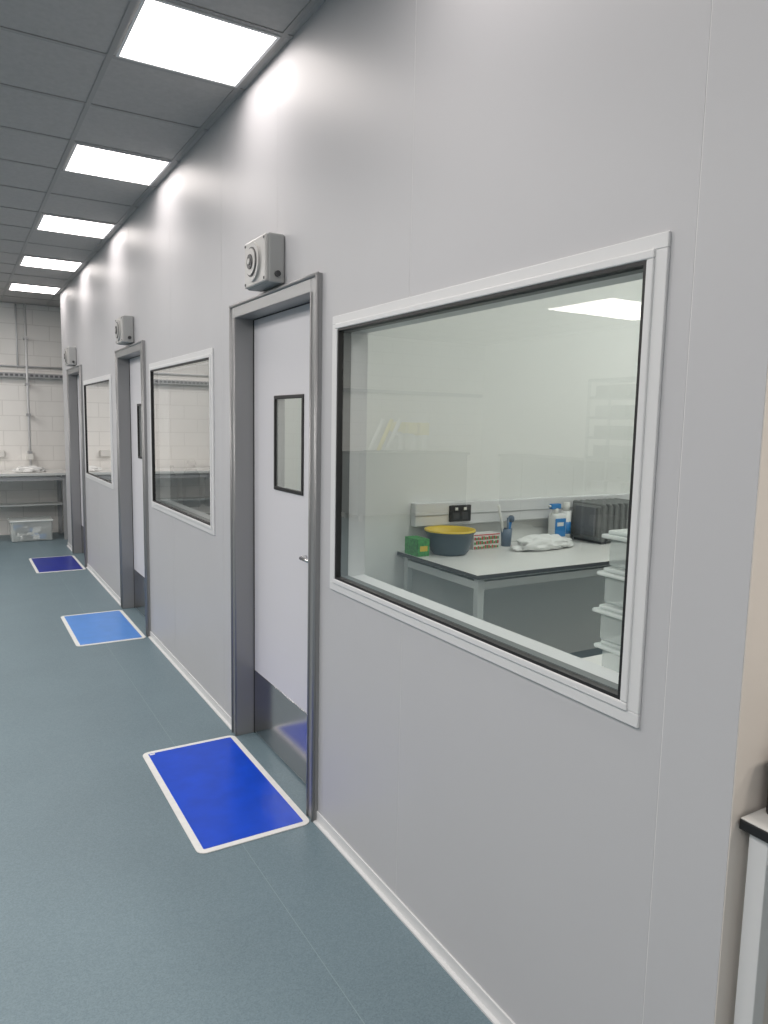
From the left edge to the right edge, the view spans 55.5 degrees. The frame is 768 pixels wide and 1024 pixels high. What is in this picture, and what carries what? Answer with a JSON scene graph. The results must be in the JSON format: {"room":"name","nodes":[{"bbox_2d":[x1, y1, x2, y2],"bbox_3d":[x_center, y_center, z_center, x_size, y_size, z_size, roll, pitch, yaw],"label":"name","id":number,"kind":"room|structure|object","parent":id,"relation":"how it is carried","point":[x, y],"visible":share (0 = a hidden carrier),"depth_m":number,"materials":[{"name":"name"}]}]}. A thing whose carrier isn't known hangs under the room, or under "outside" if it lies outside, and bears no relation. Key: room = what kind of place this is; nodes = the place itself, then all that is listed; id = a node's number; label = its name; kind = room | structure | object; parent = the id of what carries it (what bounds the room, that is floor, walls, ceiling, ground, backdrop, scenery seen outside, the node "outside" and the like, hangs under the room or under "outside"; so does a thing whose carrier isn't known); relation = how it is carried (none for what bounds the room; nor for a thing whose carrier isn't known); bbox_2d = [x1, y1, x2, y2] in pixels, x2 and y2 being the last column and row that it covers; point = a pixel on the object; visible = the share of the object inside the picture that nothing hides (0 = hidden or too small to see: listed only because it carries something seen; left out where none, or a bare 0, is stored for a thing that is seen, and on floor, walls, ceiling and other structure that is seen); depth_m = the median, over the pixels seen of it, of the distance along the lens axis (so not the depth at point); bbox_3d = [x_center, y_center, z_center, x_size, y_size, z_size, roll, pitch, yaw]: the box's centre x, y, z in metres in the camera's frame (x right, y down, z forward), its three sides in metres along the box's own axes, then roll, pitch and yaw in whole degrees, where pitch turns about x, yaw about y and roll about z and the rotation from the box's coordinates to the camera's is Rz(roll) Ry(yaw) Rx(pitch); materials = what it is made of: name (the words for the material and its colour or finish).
{"room":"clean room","nodes":[
{"label":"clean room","id":0,"kind":"room"},
{"bbox_2d":[0,302,65,534],"bbox_3d":[-6.103,-1.162,9.098,11.200,3.060,0.100,-3,8,-30],"label":"wall","id":1,"kind":"structure","parent":0,"point":[44,343],"depth_m":9.82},
{"bbox_2d":[0,304,61,465],"bbox_3d":[-5.556,-1.613,9.215,3.900,2.150,0.148,-3,8,-30],"label":"conduit","id":2,"kind":"object","parent":1,"relation":"attached to","point":[29,455],"visible":0.9,"depth_m":9.64,"materials":[{"name":"white metal"}]},
{"bbox_2d":[0,372,62,379],"bbox_3d":[-6.039,-1.746,8.938,11.000,0.060,0.101,-3,8,-30],"label":"cable tray","id":3,"kind":"object","parent":1,"relation":"attached to","point":[2,374],"visible":0.34,"depth_m":9.69,"materials":[{"name":"grey metal"}]},
{"bbox_2d":[0,0,325,306],"bbox_3d":[-2.251,-1.876,2.481,11.200,0.100,14.950,-3,8,-30],"label":"ceiling","id":4,"kind":"structure","parent":0,"point":[26,62],"depth_m":3.51,"materials":[{"name":"grey tile"}]},
{"bbox_2d":[8,283,60,294],"bbox_3d":[-4.033,-2.573,8.416,0.510,0.006,0.505,-3,8,-30],"label":"ceiling light panel","id":5,"kind":"object","parent":4,"relation":"in","point":[13,286],"depth_m":8.41,"materials":[{"name":"white plastic"}]},
{"bbox_2d":[19,255,82,271],"bbox_3d":[-3.211,-2.389,7.033,0.510,0.006,0.505,-3,8,-30],"label":"ceiling light panel","id":6,"kind":"object","parent":4,"relation":"in","point":[29,261],"depth_m":7.02,"materials":[{"name":"white plastic"}]},
{"bbox_2d":[36,214,115,238],"bbox_3d":[-2.388,-2.205,5.649,0.510,0.006,0.505,-3,8,-30],"label":"ceiling light panel","id":7,"kind":"object","parent":4,"relation":"in","point":[52,223],"depth_m":5.64,"materials":[{"name":"white plastic"}]},
{"bbox_2d":[63,143,170,185],"bbox_3d":[-1.566,-2.021,4.266,0.510,0.006,0.505,-3,8,-30],"label":"ceiling light panel","id":8,"kind":"object","parent":4,"relation":"in","point":[83,159],"depth_m":4.25,"materials":[{"name":"white plastic"}]},
{"bbox_2d":[0,0,318,306],"bbox_3d":[-2.252,-1.830,2.487,11.200,0.014,14.950,-3,8,-30],"label":"grid","id":9,"kind":"object","parent":4,"relation":"attached to","point":[109,55],"visible":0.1,"depth_m":3.51,"materials":[{"name":"grey metal"}]},
{"bbox_2d":[116,0,280,87],"bbox_3d":[-0.743,-1.838,2.882,0.510,0.006,0.505,-3,8,-30],"label":"ceiling light panel","id":10,"kind":"object","parent":4,"relation":"in","point":[162,34],"depth_m":2.86,"materials":[{"name":"white plastic"}]},
{"bbox_2d":[35,540,364,1023],"bbox_3d":[-2.760,1.233,2.592,4.002,0.001,14.950,-3,8,-30],"label":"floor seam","id":11,"kind":"structure","parent":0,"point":[35,540],"depth_m":2.43,"materials":[{"name":"teal"}]},
{"bbox_2d":[205,364,209,473],"bbox_3d":[-0.598,-0.820,7.170,3.700,3.060,0.080,-3,8,-30],"label":"wall partition","id":12,"kind":"structure","parent":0,"point":[207,365],"depth_m":6.54,"materials":[{"name":"white"}]},
{"bbox_2d":[0,532,609,1023],"bbox_3d":[-2.313,1.260,2.861,11.400,0.100,15.150,-3,8,-30],"label":"floor","id":13,"kind":"structure","parent":0,"point":[110,913],"depth_m":2.54,"materials":[{"name":"blue plastic"}]},
{"bbox_2d":[8,516,52,539],"bbox_3d":[-4.595,0.221,9.499,0.504,0.273,0.384,-3,8,-30],"label":"crate","id":14,"kind":"object","parent":13,"relation":"on","point":[32,533],"visible":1,"depth_m":9.36,"materials":[{"name":"white"}]},
{"bbox_2d":[0,469,67,539],"bbox_3d":[-5.335,-0.058,9.173,2.500,0.880,0.702,-3,8,-30],"label":"work table","id":15,"kind":"object","parent":13,"relation":"on","point":[58,472],"visible":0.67,"depth_m":9.50,"materials":[{"name":"white"}]},
{"bbox_2d":[12,465,45,471],"bbox_3d":[-4.578,-0.561,9.437,0.408,0.083,0.275,-3,8,-30],"label":"plastic bag","id":16,"kind":"object","parent":15,"relation":"on","point":[32,468],"visible":1,"depth_m":9.36,"materials":[{"name":"white plastic"}]},
{"bbox_2d":[29,555,85,572],"bbox_3d":[-3.573,0.564,7.962,0.475,0.005,0.900,-3,8,-30],"label":"mat","id":17,"kind":"object","parent":13,"relation":"on","point":[58,563],"visible":1,"depth_m":7.92,"materials":[{"name":"blue plastic"}]},
{"bbox_2d":[61,610,145,646],"bbox_3d":[-2.167,0.878,5.596,0.475,0.005,0.900,-3,8,-30],"label":"mat","id":18,"kind":"object","parent":13,"relation":"on","point":[87,629],"visible":1,"depth_m":5.55,"materials":[{"name":"blue plastic"}]},
{"bbox_2d":[143,735,308,853],"bbox_3d":[-0.723,1.197,3.199,0.457,0.006,0.943,-3,8,-30],"label":"mat","id":19,"kind":"object","parent":13,"relation":"on","point":[221,796],"visible":1,"depth_m":3.12,"materials":[{"name":"blue plastic"}]},
{"bbox_2d":[397,537,626,635],"bbox_3d":[1.128,0.649,4.559,2.000,0.840,0.775,-3,8,-30],"label":"lab bench","id":20,"kind":"object","parent":13,"relation":"on","point":[503,561],"visible":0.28,"depth_m":4.08,"materials":[{"name":"white laminate"}]},
{"bbox_2d":[405,536,429,556],"bbox_3d":[0.192,0.197,4.226,0.080,0.100,0.142,-3,8,-30],"label":"carton","id":21,"kind":"object","parent":20,"relation":"on","point":[417,546],"visible":1,"depth_m":4.18,"materials":[{"name":"green cardboard"}]},
{"bbox_2d":[424,525,475,555],"bbox_3d":[0.385,0.171,4.279,0.300,0.145,0.300,-3,8,-30],"label":"mixing bowl","id":22,"kind":"object","parent":20,"relation":"on","point":[445,540],"visible":1,"depth_m":4.18,"materials":[{"name":"blue"}]},
{"bbox_2d":[469,531,499,549],"bbox_3d":[0.606,0.175,4.497,0.200,0.095,0.093,-3,8,-30],"label":"carton","id":23,"kind":"object","parent":20,"relation":"on","point":[484,539],"visible":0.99,"depth_m":4.46,"materials":[{"name":"white"}]},
{"bbox_2d":[498,505,514,546],"bbox_3d":[0.762,0.083,4.586,0.132,0.262,0.072,-3,8,-30],"label":"pot","id":24,"kind":"object","parent":20,"relation":"on","point":[506,533],"visible":1,"depth_m":4.57,"materials":[{"name":"blue"}]},
{"bbox_2d":[510,534,573,550],"bbox_3d":[0.984,0.180,4.527,0.520,0.091,0.191,-3,8,-30],"label":"plastic bag","id":25,"kind":"object","parent":20,"relation":"on","point":[541,542],"visible":1,"depth_m":4.44,"materials":[{"name":"white plastic"}]},
{"bbox_2d":[548,503,565,537],"bbox_3d":[1.125,0.071,4.774,0.135,0.255,0.074,-3,8,-30],"label":"spray bottle","id":26,"kind":"object","parent":20,"relation":"on","point":[557,521],"visible":0.73,"depth_m":4.75,"materials":[{"name":"white plastic"}]},
{"bbox_2d":[561,502,571,537],"bbox_3d":[1.207,0.064,4.848,0.069,0.255,0.069,-3,8,-30],"label":"detergent bottle","id":27,"kind":"object","parent":20,"relation":"on","point":[566,505],"visible":0.66,"depth_m":4.82,"materials":[{"name":"white plastic"}]},
{"bbox_2d":[571,498,628,543],"bbox_3d":[1.518,0.056,4.920,0.490,0.265,0.280,-3,8,-30],"label":"heater","id":28,"kind":"object","parent":20,"relation":"on","point":[593,518],"visible":0.62,"depth_m":4.77,"materials":[{"name":"grey metal"}]},
{"bbox_2d":[582,652,619,672],"bbox_3d":[0.878,0.936,2.145,0.800,0.840,0.760,-3,8,-30],"label":"lab bench","id":29,"kind":"object","parent":13,"relation":"on","point":[610,660],"visible":0.03,"depth_m":2.37,"materials":[{"name":"white laminate"}]},
{"bbox_2d":[592,529,627,655],"bbox_3d":[0.908,0.290,2.129,0.402,0.446,0.420,-3,8,-30],"label":"tubs","id":30,"kind":"object","parent":29,"relation":"on","point":[613,609],"visible":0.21,"depth_m":2.17,"materials":[{"name":"white plastic"}]},
{"bbox_2d":[734,807,767,1023],"bbox_3d":[1.400,1.005,1.475,1.384,0.885,0.630,-3,8,-30],"label":"lab bench","id":31,"kind":"object","parent":13,"relation":"on","point":[753,957],"visible":1,"depth_m":1.34,"materials":[{"name":"white laminate"}]},
{"bbox_2d":[766,792,767,813],"bbox_3d":[0.909,0.507,1.330,0.332,0.120,0.237,-3,8,-30],"label":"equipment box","id":32,"kind":"object","parent":31,"relation":"on","point":[767,792],"visible":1,"depth_m":1.35,"materials":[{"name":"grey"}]},
{"bbox_3d":[-1.050,0.358,6.610,1.950,0.840,0.675,-3,8,-30],"label":"lab bench","id":33,"kind":"object","parent":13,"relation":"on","visible":0},
{"bbox_2d":[207,466,209,505],"bbox_3d":[-1.513,-0.231,6.447,0.140,0.350,0.140,-3,8,-30],"label":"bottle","id":34,"kind":"object","parent":33,"relation":"on","point":[208,474],"visible":0.19,"depth_m":6.39,"materials":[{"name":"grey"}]},
{"bbox_2d":[60,0,767,1023],"bbox_3d":[-1.592,-0.592,5.127,0.100,3.060,8.993,-3,8,-30],"label":"wall","id":35,"kind":"structure","parent":0,"point":[570,856],"depth_m":1.83,"materials":[{"name":"white paint"}]},
{"bbox_2d":[64,347,76,366],"bbox_3d":[-3.412,-1.687,7.921,0.108,0.194,0.262,-3,8,-30],"label":"fire alarm","id":36,"kind":"object","parent":35,"relation":"attached to","point":[70,352],"visible":1,"depth_m":7.83,"materials":[{"name":"grey plastic"}]},
{"bbox_2d":[66,364,87,566],"bbox_3d":[-3.357,-0.526,8.133,0.148,2.137,0.984,-3,8,-30],"label":"door","id":37,"kind":"structure","parent":35,"relation":"in","point":[74,374],"depth_m":8.44,"materials":[{"name":"grey"}]},
{"bbox_2d":[83,374,113,489],"bbox_3d":[-2.670,-0.773,6.945,0.125,0.990,1.490,-3,8,-30],"label":"window","id":38,"kind":"structure","parent":35,"relation":"in","point":[97,392],"depth_m":6.84,"materials":[{"name":"clear glass"}]},
{"bbox_2d":[115,315,133,344],"bbox_3d":[-1.955,-1.361,5.470,0.108,0.194,0.262,-3,8,-30],"label":"fire alarm","id":39,"kind":"object","parent":35,"relation":"attached to","point":[124,325],"visible":1,"depth_m":5.38,"materials":[{"name":"grey plastic"}]},
{"bbox_2d":[114,340,150,636],"bbox_3d":[-1.900,-0.200,5.682,0.148,2.137,0.984,-3,8,-30],"label":"door","id":40,"kind":"structure","parent":35,"relation":"in","point":[130,360],"depth_m":5.95,"materials":[{"name":"grey"}]},
{"bbox_2d":[149,348,214,534],"bbox_3d":[-1.216,-0.448,4.498,0.125,0.990,1.420,-3,8,-30],"label":"window","id":41,"kind":"structure","parent":35,"relation":"in","point":[176,384],"depth_m":4.38,"materials":[{"name":"clear glass"}]},
{"bbox_2d":[245,232,283,291],"bbox_3d":[-0.508,-1.038,3.036,0.108,0.194,0.262,-3,8,-30],"label":"fire alarm","id":42,"kind":"object","parent":35,"relation":"attached to","point":[264,255],"visible":1,"depth_m":2.96,"materials":[{"name":"grey plastic"}]},
{"bbox_2d":[229,272,322,821],"bbox_3d":[-0.453,0.123,3.248,0.148,2.137,0.984,-3,8,-30],"label":"door","id":43,"kind":"structure","parent":35,"relation":"in","point":[275,335],"depth_m":3.36,"materials":[{"name":"grey metal"}]},
{"bbox_2d":[66,543,514,1023],"bbox_3d":[-1.673,0.907,5.277,0.020,0.045,8.993,-3,8,-30],"label":"baseboard","id":44,"kind":"structure","parent":35,"relation":"attached to","point":[467,983],"depth_m":2.42,"materials":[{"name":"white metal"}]},
{"bbox_2d":[330,231,670,727],"bbox_3d":[0.218,-0.127,2.086,0.125,0.990,1.430,-3,8,-30],"label":"window","id":45,"kind":"structure","parent":35,"relation":"in","point":[614,694],"depth_m":1.79,"materials":[{"name":"white metal"}]},
{"bbox_2d":[284,279,642,652],"bbox_3d":[0.844,-0.497,4.744,3.700,3.060,0.080,-3,8,-30],"label":"wall partition","id":46,"kind":"structure","parent":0,"point":[535,398],"depth_m":4.66,"materials":[{"name":"white"}]},
{"bbox_2d":[411,493,629,526],"bbox_3d":[1.258,-0.037,4.960,2.510,0.140,0.073,-3,8,-30],"label":"cable trunking","id":47,"kind":"object","parent":46,"relation":"attached to","point":[423,514],"visible":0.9,"depth_m":4.58,"materials":[{"name":"white plastic"}]},
{"bbox_2d":[714,369,767,1023],"bbox_3d":[2.265,-0.168,2.256,3.799,3.060,0.082,-3,8,-30],"label":"wall return","id":48,"kind":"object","parent":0,"point":[750,788],"depth_m":1.34,"materials":[{"name":"white paint"}]}
]}

